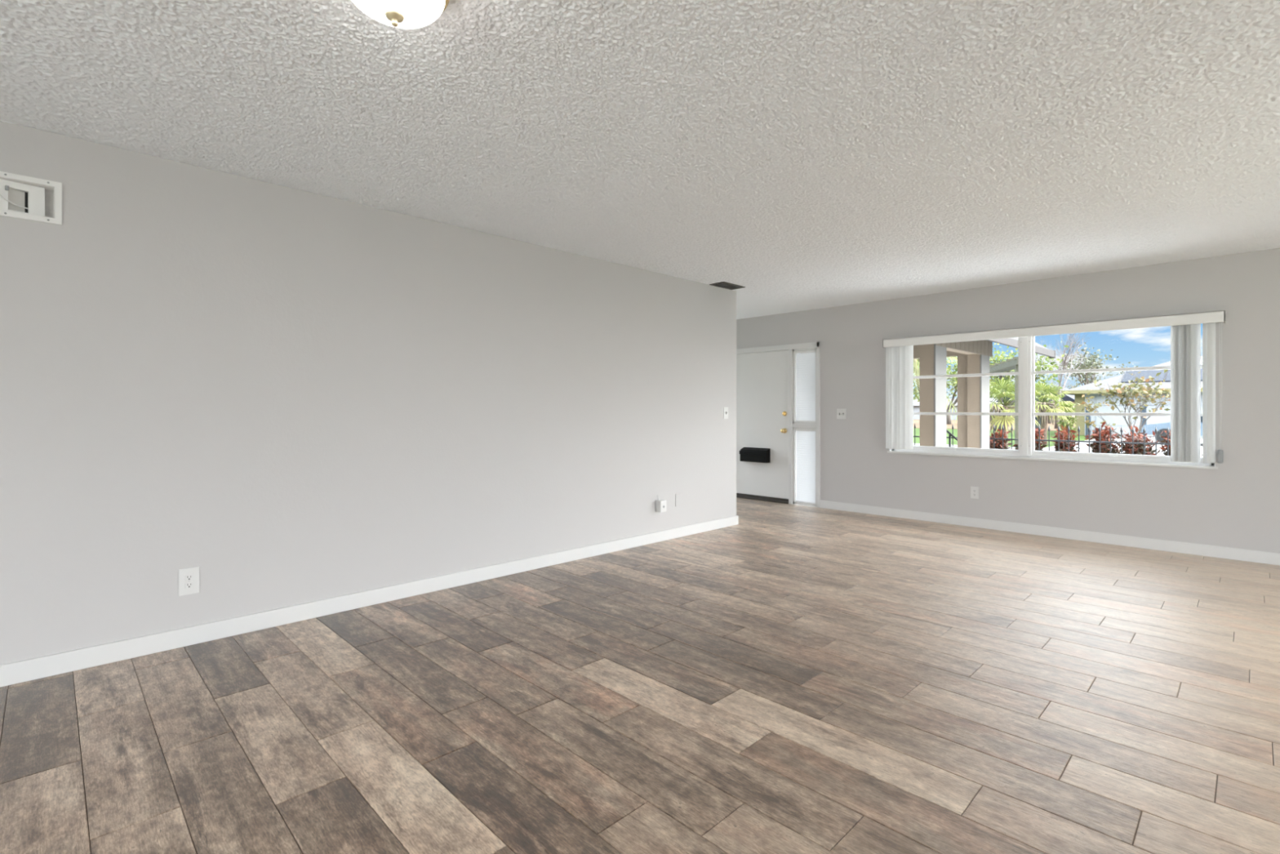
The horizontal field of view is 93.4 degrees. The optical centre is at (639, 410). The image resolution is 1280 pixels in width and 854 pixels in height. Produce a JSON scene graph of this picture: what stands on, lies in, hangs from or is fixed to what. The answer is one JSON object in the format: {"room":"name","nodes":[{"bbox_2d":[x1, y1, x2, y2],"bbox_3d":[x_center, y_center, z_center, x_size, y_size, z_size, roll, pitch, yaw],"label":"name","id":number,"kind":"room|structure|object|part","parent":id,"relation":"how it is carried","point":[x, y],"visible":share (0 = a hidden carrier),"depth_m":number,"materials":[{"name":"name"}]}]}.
{"room":"empty living room","nodes":[
{"label":"empty living room","id":0,"kind":"room"},
{"bbox_2d":[0,120,736,664],"bbox_3d":[-1.836,-0.031,3.594,7.860,2.440,0.120,0,0,-45],"label":"wall","id":1,"kind":"structure","parent":0,"point":[287,396],"depth_m":3.41,"materials":[{"name":"grey paint"}]},
{"bbox_2d":[0,171,62,225],"bbox_3d":[-2.791,-0.936,2.599,0.432,0.189,0.096,0,0,-45],"label":"recessed wall box","id":2,"kind":"object","parent":1,"relation":"attached to","point":[19,199],"visible":1,"depth_m":2.68,"materials":[{"name":"white"}]},
{"bbox_2d":[178,566,199,595],"bbox_3d":[-2.287,0.865,3.060,0.086,0.134,0.009,0,0,-45],"label":"wall outlet","id":3,"kind":"object","parent":1,"relation":"attached to","point":[188,578],"visible":1,"depth_m":3.06,"materials":[{"name":"white plastic"}]},
{"bbox_2d":[185,582,193,588],"bbox_3d":[-2.286,0.884,3.059,0.033,0.028,0.004,0,0,-45],"label":"receptacle","id":4,"kind":"object","parent":3,"relation":"attached to","point":[188,584],"depth_m":3.06,"materials":[{"name":"grey plastic"}]},
{"bbox_2d":[185,573,193,580],"bbox_3d":[-2.286,0.846,3.059,0.033,0.028,0.004,0,0,-45],"label":"receptacle","id":5,"kind":"object","parent":3,"relation":"attached to","point":[188,576],"depth_m":3.06,"materials":[{"name":"grey plastic"}]},
{"bbox_2d":[0,515,738,687],"bbox_3d":[-1.887,1.143,3.743,7.754,0.093,0.435,0,0,-45],"label":"baseboard","id":6,"kind":"structure","parent":1,"relation":"attached to","point":[33,668],"depth_m":3.39,"materials":[{"name":"white"}]},
{"bbox_2d":[656,494,666,512],"bbox_3d":[0.193,0.837,5.447,0.078,0.152,0.064,0,0,-45],"label":"plug","id":7,"kind":"object","parent":1,"relation":"attached to","point":[660,504],"visible":1,"depth_m":5.42,"materials":[{"name":"white plastic"}]},
{"bbox_2d":[675,493,680,506],"bbox_3d":[0.358,0.837,5.662,0.072,0.116,0.007,0,0,-45],"label":"blank wall plate","id":8,"kind":"object","parent":1,"relation":"attached to","point":[677,496],"visible":1,"depth_m":5.66,"materials":[{"name":"grey paint"}]},
{"bbox_2d":[723,407,728,418],"bbox_3d":[0.885,0.024,6.168,0.074,0.120,0.023,0,0,-45],"label":"light switch","id":9,"kind":"object","parent":1,"relation":"attached to","point":[725,409],"visible":1,"depth_m":6.16,"materials":[{"name":"white plastic"}]},
{"bbox_2d":[0,497,1279,853],"bbox_3d":[0.011,1.249,2.956,9.360,0.120,9.000,0,0,-45],"label":"floor","id":10,"kind":"structure","parent":0,"point":[785,678],"depth_m":2.37,"materials":[{"name":"brown wood"}]},
{"bbox_2d":[0,0,1279,319],"bbox_3d":[0.040,-1.300,2.984,9.680,0.103,9.240,0,0,-45],"label":"ceiling","id":11,"kind":"structure","parent":0,"point":[802,155],"depth_m":2.57,"materials":[{"name":"white paint"}]},
{"bbox_2d":[351,0,449,28],"bbox_3d":[-0.699,-1.173,1.720,0.304,0.156,0.304,0,0,-45],"label":"ceiling light","id":12,"kind":"object","parent":11,"relation":"attached to","point":[402,14],"visible":1,"depth_m":1.72,"materials":[{"name":"white glass"}]},
{"bbox_2d":[709,281,745,289],"bbox_3d":[0.875,-1.244,6.031,0.355,0.013,0.175,0,0,-45],"label":"ceiling vent","id":13,"kind":"object","parent":11,"relation":"in","point":[725,285],"visible":1,"depth_m":6.01,"materials":[{"name":"grey metal"}]},
{"bbox_2d":[736,248,1279,553],"bbox_3d":[3.462,-0.031,6.264,0.200,2.440,9.120,0,0,-45],"label":"wall","id":14,"kind":"structure","parent":0,"point":[1237,504],"depth_m":5.56,"materials":[{"name":"grey paint"}]},
{"bbox_2d":[736,342,820,507],"bbox_3d":[1.737,0.172,7.921,0.218,2.033,1.412,0,0,-45],"label":"door","id":15,"kind":"structure","parent":14,"relation":"in","point":[764,375],"depth_m":7.94,"materials":[{"name":"white wood"}]},
{"bbox_3d":[1.842,0.259,7.750,0.067,0.066,0.066,0,0,-45],"label":"knob","id":16,"kind":"part","parent":15,"relation":"part of","materials":[{"name":"gold metal"}]},
{"bbox_2d":[791,347,816,506],"bbox_3d":[2.093,0.205,7.581,0.106,1.967,0.347,0,0,-45],"label":"window","id":17,"kind":"structure","parent":15,"relation":"attached to","point":[796,424],"depth_m":7.66,"materials":[{"name":"white glass"}]},
{"bbox_2d":[795,428,815,503],"bbox_3d":[2.090,0.693,7.577,0.024,0.918,0.285,0,0,-45],"label":"mini blind","id":18,"kind":"object","parent":17,"relation":"attached to","point":[806,438],"visible":0.98,"depth_m":7.58,"materials":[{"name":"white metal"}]},
{"bbox_3d":[2.090,1.146,7.577,0.018,0.012,0.285,0,0,-45],"label":"rail","id":19,"kind":"part","parent":18,"relation":"part of","materials":[{"name":"white metal"}]},
{"bbox_2d":[795,350,815,421],"bbox_3d":[2.090,-0.305,7.577,0.024,0.885,0.285,0,0,-45],"label":"mini blind","id":20,"kind":"object","parent":17,"relation":"attached to","point":[806,362],"visible":1,"depth_m":7.58,"materials":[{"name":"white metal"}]},
{"bbox_2d":[836,408,846,418],"bbox_3d":[2.397,0.039,7.188,0.023,0.122,0.116,0,0,-45],"label":"light switch","id":21,"kind":"object","parent":14,"relation":"attached to","point":[841,413],"visible":1,"depth_m":7.19,"materials":[{"name":"white plastic"}]},
{"bbox_2d":[970,486,978,498],"bbox_3d":[3.418,0.837,6.160,0.009,0.120,0.075,0,0,-45],"label":"wall outlet","id":22,"kind":"object","parent":14,"relation":"attached to","point":[974,490],"visible":1,"depth_m":6.16,"materials":[{"name":"white plastic"}]},
{"bbox_2d":[819,500,1279,565],"bbox_3d":[4.351,1.143,5.206,0.015,0.093,6.122,0,0,-45],"label":"baseboard","id":23,"kind":"structure","parent":14,"relation":"attached to","point":[1242,554],"depth_m":5.55,"materials":[{"name":"white"}]},
{"bbox_2d":[887,336,1217,469],"bbox_3d":[3.783,-0.153,5.885,0.163,1.255,2.690,0,0,-45],"label":"window","id":24,"kind":"structure","parent":14,"relation":"in","point":[1026,413],"depth_m":5.87,"materials":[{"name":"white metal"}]},
{"bbox_3d":[3.328,-0.557,6.394,0.048,0.378,1.227,0,0,-45],"label":"sash","id":25,"kind":"part","parent":24,"relation":"part of","materials":[{"name":"glass"}]},
{"bbox_3d":[3.328,-0.168,6.394,0.048,0.401,1.227,0,0,-45],"label":"sash","id":26,"kind":"part","parent":24,"relation":"part of","materials":[{"name":"clear glass"}]},
{"bbox_3d":[3.328,0.226,6.394,0.048,0.386,1.227,0,0,-45],"label":"sash","id":27,"kind":"part","parent":24,"relation":"part of","materials":[{"name":"white metal"}]},
{"bbox_3d":[3.756,0.464,5.859,0.088,0.020,2.690,0,0,-45],"label":"sill","id":28,"kind":"part","parent":24,"relation":"part of","materials":[{"name":"white"}]},
{"bbox_3d":[3.809,-0.164,5.911,0.080,1.235,2.660,0,0,-45],"label":"frame","id":29,"kind":"part","parent":24,"relation":"part of","materials":[{"name":"white metal"}]},
{"bbox_2d":[882,310,1226,462],"bbox_3d":[3.711,-0.186,5.793,0.104,1.220,2.750,0,0,-45],"label":"vertical blind","id":30,"kind":"object","parent":24,"relation":"attached to","point":[1185,328],"visible":1,"depth_m":5.02,"materials":[{"name":"white plastic"}]},
{"bbox_3d":[4.668,-0.211,4.849,0.011,1.060,0.016,0,0,-45],"label":"pull cord","id":31,"kind":"part","parent":30,"relation":"part of","materials":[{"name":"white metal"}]},
{"bbox_3d":[4.271,-0.557,5.435,0.048,0.378,1.263,0,0,-45],"label":"sash","id":32,"kind":"part","parent":24,"relation":"part of","materials":[{"name":"clear glass"}]},
{"bbox_3d":[4.271,-0.168,5.435,0.048,0.401,1.263,0,0,-45],"label":"sash","id":33,"kind":"part","parent":24,"relation":"part of","materials":[{"name":"glass"}]},
{"bbox_3d":[4.271,0.226,5.435,0.048,0.386,1.263,0,0,-45],"label":"sash","id":34,"kind":"part","parent":24,"relation":"part of","materials":[{"name":"white metal"}]},
{"label":"outside","id":35,"kind":"structure","parent":0,"visible":0},
{"bbox_2d":[1044,435,1202,453],"bbox_3d":[23.980,1.344,21.610,14.500,0.050,13.200,0,0,-45],"label":"driveway","id":36,"kind":"structure","parent":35,"point":[1083,446],"depth_m":22.36,"materials":[{"name":"concrete"}]},
{"bbox_2d":[1140,405,1147,439],"bbox_3d":[23.184,0.564,27.769,0.260,1.550,0.260,0,0,-45],"label":"gate post","id":37,"kind":"object","parent":36,"relation":"on","point":[1144,411],"visible":0.31,"depth_m":27.70,"materials":[{"name":"grey stone"}]},
{"bbox_2d":[1141,416,1202,443],"bbox_3d":[22.475,0.747,23.426,1.740,1.155,4.500,0,0,-45],"label":"car","id":38,"kind":"object","parent":36,"relation":"on","point":[1161,427],"visible":0.2,"depth_m":24.01,"materials":[{"name":"blue paint"}]},
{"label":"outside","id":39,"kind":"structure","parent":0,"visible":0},
{"bbox_2d":[813,419,1074,431],"bbox_3d":[49.031,1.344,69.233,73.000,0.050,150.000,0,0,-45],"label":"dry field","id":40,"kind":"structure","parent":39,"point":[916,422],"depth_m":52.43,"materials":[{"name":"green plant"}]},
{"bbox_2d":[913,387,952,399],"bbox_3d":[53.539,-2.026,110.423,6.563,6.769,7.343,0,0,-45],"label":"tree","id":41,"kind":"object","parent":40,"relation":"on","point":[949,393],"visible":0.02,"depth_m":109.96,"materials":[{"name":"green plant"}]},
{"bbox_2d":[913,356,998,424],"bbox_3d":[30.240,-2.324,56.847,9.575,7.357,6.700,0,0,-14],"label":"leafy tree","id":42,"kind":"object","parent":40,"relation":"on","point":[953,380],"visible":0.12,"depth_m":57.05,"materials":[{"name":"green plant"}]},
{"bbox_2d":[913,397,1004,419],"bbox_3d":[44.970,-0.236,90.482,8.200,3.150,23.200,0,0,-45],"label":"house","id":43,"kind":"structure","parent":40,"relation":"on","point":[916,404],"depth_m":88.27,"materials":[{"name":"grey paint"}]},
{"bbox_2d":[996,386,1074,422],"bbox_3d":[47.810,-0.736,71.188,9.600,4.150,7.900,0,0,-45],"label":"house","id":44,"kind":"structure","parent":40,"relation":"on","point":[1067,397],"depth_m":67.02,"materials":[{"name":"beige paint"}]},
{"bbox_2d":[1044,377,1076,423],"bbox_3d":[41.539,-1.080,59.949,3.270,4.849,2.679,0,0,-16],"label":"bare tree","id":45,"kind":"object","parent":40,"relation":"on","point":[1055,377],"visible":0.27,"depth_m":60.33,"materials":[{"name":"grey plant"}]},
{"bbox_2d":[1035,333,1093,428],"bbox_3d":[30.954,-2.531,43.268,4.096,7.764,4.845,0,0,12],"label":"bare tree","id":46,"kind":"object","parent":40,"relation":"on","point":[1064,362],"visible":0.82,"depth_m":43.48,"materials":[{"name":"grey plant"}]},
{"bbox_2d":[1062,379,1089,388],"bbox_3d":[69.917,-1.846,95.906,6.875,6.385,5.593,0,0,-45],"label":"tree","id":47,"kind":"object","parent":40,"relation":"on","point":[1077,385],"visible":0.02,"depth_m":95.55,"materials":[{"name":"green plant"}]},
{"bbox_2d":[1053,342,1137,387],"bbox_3d":[40.513,-2.339,53.066,8.687,7.391,6.348,0,0,-45],"label":"evergreen tree","id":48,"kind":"object","parent":40,"relation":"on","point":[1091,359],"visible":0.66,"depth_m":53.06,"materials":[{"name":"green plant"}]},
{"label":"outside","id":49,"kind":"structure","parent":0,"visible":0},
{"bbox_2d":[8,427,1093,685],"bbox_3d":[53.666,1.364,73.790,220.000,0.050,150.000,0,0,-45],"label":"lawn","id":50,"kind":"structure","parent":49,"point":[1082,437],"depth_m":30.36,"materials":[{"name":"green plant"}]},
{"bbox_2d":[913,356,957,422],"bbox_3d":[5.752,-0.315,13.427,3.089,3.311,3.191,0,0,-45],"label":"palm tree","id":51,"kind":"object","parent":50,"relation":"on","point":[916,365],"visible":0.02,"depth_m":12.46,"materials":[{"name":"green plant"}]},
{"bbox_2d":[989,356,1017,449],"bbox_3d":[10.530,-0.001,17.705,0.470,2.680,6.100,0,0,20],"label":"pergola","id":52,"kind":"object","parent":50,"relation":"on","point":[1010,364],"visible":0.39,"depth_m":15.10,"materials":[{"name":"white wood"}]},
{"bbox_3d":[9.433,0.099,15.071,0.100,2.480,0.100,0,0,20],"label":"post","id":53,"kind":"part","parent":52,"relation":"part of","materials":[{"name":"white wood"}]},
{"bbox_2d":[989,340,1075,431],"bbox_3d":[23.896,-1.523,37.999,4.277,5.734,5.754,0,0,-45],"label":"leafy tree","id":54,"kind":"object","parent":50,"relation":"on","point":[1038,363],"visible":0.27,"depth_m":37.85,"materials":[{"name":"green plant"}]},
{"bbox_2d":[1035,416,1040,434],"bbox_3d":[20.477,0.828,31.236,0.900,1.018,0.820,0,0,-45],"label":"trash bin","id":55,"kind":"object","parent":50,"relation":"on","point":[1036,417],"visible":0.03,"depth_m":30.81,"materials":[{"name":"grey plastic"}]},
{"bbox_2d":[1035,382,1075,444],"bbox_3d":[15.908,0.092,23.730,2.136,2.500,2.110,0,0,-14],"label":"palm tree","id":56,"kind":"object","parent":50,"relation":"on","point":[1043,406],"visible":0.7,"depth_m":23.52,"materials":[{"name":"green plant"}]},
{"bbox_2d":[1057,401,1076,433],"bbox_3d":[22.622,0.416,32.013,0.931,1.853,0.900,0,0,14],"label":"shrub","id":57,"kind":"object","parent":50,"relation":"on","point":[1071,420],"visible":0.51,"depth_m":31.85,"materials":[{"name":"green plant"}]},
{"bbox_2d":[1084,406,1092,438],"bbox_3d":[21.733,0.564,29.245,0.260,1.550,0.260,0,0,-45],"label":"gate post","id":58,"kind":"object","parent":50,"relation":"on","point":[1088,416],"visible":0.52,"depth_m":29.20,"materials":[{"name":"grey stone"}]},
{"bbox_2d":[1061,355,1202,438],"bbox_3d":[31.794,-0.811,31.107,10.140,4.300,14.890,0,0,-45],"label":"house","id":59,"kind":"structure","parent":50,"relation":"on","point":[1077,392],"depth_m":31.80,"materials":[{"name":"grey paint"}]},
{"bbox_3d":[26.784,-1.886,32.023,2.100,0.840,1.680,0,0,-45],"label":"solar panel","id":60,"kind":"part","parent":59,"relation":"part of","materials":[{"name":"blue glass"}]},
{"bbox_3d":[28.011,-1.886,30.775,2.100,0.840,1.680,0,0,-45],"label":"solar panel","id":61,"kind":"part","parent":59,"relation":"part of","materials":[{"name":"blue glass"}]},
{"bbox_3d":[8.189,1.339,8.751,1.250,0.050,17.000,0,0,-45],"label":"planting bed","id":62,"kind":"object","parent":50,"relation":"on","visible":0},
{"bbox_2d":[989,429,1011,448],"bbox_3d":[6.170,0.824,10.474,0.512,1.033,0.517,0,0,-45],"label":"bush","id":63,"kind":"object","parent":62,"relation":"on","point":[998,443],"visible":0.3,"depth_m":10.37,"materials":[{"name":"red plant"}]},
{"bbox_2d":[1012,426,1047,450],"bbox_3d":[6.721,0.804,10.344,0.581,1.073,0.481,0,0,-13],"label":"bush","id":64,"kind":"object","parent":62,"relation":"on","point":[1037,436],"visible":0.09,"depth_m":10.27,"materials":[{"name":"red plant"}]},
{"bbox_2d":[1050,425,1080,452],"bbox_3d":[6.887,0.782,9.774,0.463,1.116,0.460,0,0,-26],"label":"bush","id":65,"kind":"object","parent":62,"relation":"on","point":[1063,445],"visible":0.37,"depth_m":9.69,"materials":[{"name":"red plant"}]},
{"bbox_2d":[1084,421,1124,453],"bbox_3d":[7.412,0.757,9.657,0.537,1.167,0.545,0,0,0],"label":"bush","id":66,"kind":"object","parent":62,"relation":"on","point":[1104,433],"visible":0.43,"depth_m":9.60,"materials":[{"name":"red plant"}]},
{"bbox_2d":[1112,425,1159,455],"bbox_3d":[7.557,0.783,9.122,0.519,1.115,0.540,0,0,0],"label":"bush","id":67,"kind":"object","parent":62,"relation":"on","point":[1127,448],"visible":0.3,"depth_m":9.08,"materials":[{"name":"red plant"}]},
{"bbox_2d":[1159,430,1170,455],"bbox_3d":[8.020,0.764,9.023,0.474,1.152,0.411,0,0,-35],"label":"bush","id":68,"kind":"object","parent":62,"relation":"on","point":[1163,449],"visible":0.11,"depth_m":9.03,"materials":[{"name":"red plant"}]},
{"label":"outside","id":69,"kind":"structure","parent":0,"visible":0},
{"bbox_3d":[8.281,1.344,4.635,4.390,0.050,23.000,0,0,-45],"label":"patio","id":70,"kind":"object","parent":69,"visible":0},
{"bbox_2d":[919,344,946,446],"bbox_3d":[4.035,0.224,8.305,0.416,2.230,0.212,0,0,-45],"label":"porch column","id":71,"kind":"structure","parent":70,"relation":"on","point":[932,357],"depth_m":8.18,"materials":[{"name":"beige paint"}]},
{"bbox_2d":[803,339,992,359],"bbox_3d":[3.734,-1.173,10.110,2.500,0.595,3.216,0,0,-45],"label":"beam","id":72,"kind":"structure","parent":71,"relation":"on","point":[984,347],"depth_m":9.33,"materials":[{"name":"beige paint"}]},
{"bbox_2d":[985,337,1055,358],"bbox_3d":[4.048,-1.361,10.261,4.320,0.940,4.240,0,0,-45],"label":"porch roof","id":73,"kind":"structure","parent":72,"relation":"on","point":[1012,342],"depth_m":9.27,"materials":[{"name":"grey"}]},
{"bbox_2d":[946,430,957,447],"bbox_3d":[5.308,0.807,10.210,0.048,1.064,0.384,0,0,-40],"label":"stair handrail","id":74,"kind":"object","parent":70,"relation":"on","point":[950,434],"visible":0.16,"depth_m":10.24,"materials":[{"name":"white metal"}]},
{"bbox_3d":[5.271,0.864,10.258,0.033,0.950,0.033,0,0,-22],"label":"post","id":75,"kind":"part","parent":74,"relation":"part of","materials":[{"name":"black metal"}]},
{"bbox_3d":[5.306,0.439,10.208,0.036,0.328,0.384,0,0,-41],"label":"rail","id":76,"kind":"part","parent":74,"relation":"part of","materials":[{"name":"black metal"}]},
{"bbox_2d":[957,355,967,447],"bbox_3d":[5.294,0.224,9.807,0.300,2.230,0.155,0,0,-45],"label":"pier","id":77,"kind":"structure","parent":70,"relation":"on","point":[962,359],"depth_m":9.70,"materials":[{"name":"beige paint"}]},
{"bbox_2d":[967,354,989,448],"bbox_3d":[5.426,0.224,9.672,0.416,2.230,0.212,0,0,-45],"label":"porch column","id":78,"kind":"structure","parent":70,"relation":"on","point":[978,387],"depth_m":9.54,"materials":[{"name":"beige paint"}]},
{"bbox_2d":[800,423,1202,455],"bbox_3d":[6.375,0.781,9.492,0.032,1.115,8.700,0,0,-45],"label":"iron fence","id":79,"kind":"object","parent":70,"relation":"on","point":[1155,443],"visible":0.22,"depth_m":9.08,"materials":[{"name":"black metal"}]},
{"bbox_3d":[6.375,0.469,9.492,0.032,0.024,8.700,0,0,-45],"label":"rail","id":80,"kind":"part","parent":79,"relation":"part of","materials":[{"name":"black metal"}]},
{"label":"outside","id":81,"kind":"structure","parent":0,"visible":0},
{"bbox_2d":[913,443,1202,457],"bbox_3d":[3.390,1.349,24.367,11.000,0.050,150.000,0,0,-45],"label":"street","id":82,"kind":"structure","parent":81,"point":[916,444],"depth_m":20.13,"materials":[{"name":"grey asphalt"}]},
{"bbox_2d":[989,377,1039,448],"bbox_3d":[12.764,0.082,21.234,2.521,2.521,2.512,0,0,-45],"label":"palm tree","id":83,"kind":"object","parent":82,"relation":"on","point":[1005,386],"visible":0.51,"depth_m":20.97,"materials":[{"name":"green plant"}]},
{"bbox_2d":[1075,369,1170,439],"bbox_3d":[9.324,0.264,11.663,1.546,2.155,1.034,0,0,30],"label":"tree","id":84,"kind":"object","parent":82,"relation":"on","point":[1145,391],"visible":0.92,"depth_m":11.64,"materials":[{"name":"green plant"}]}
]}

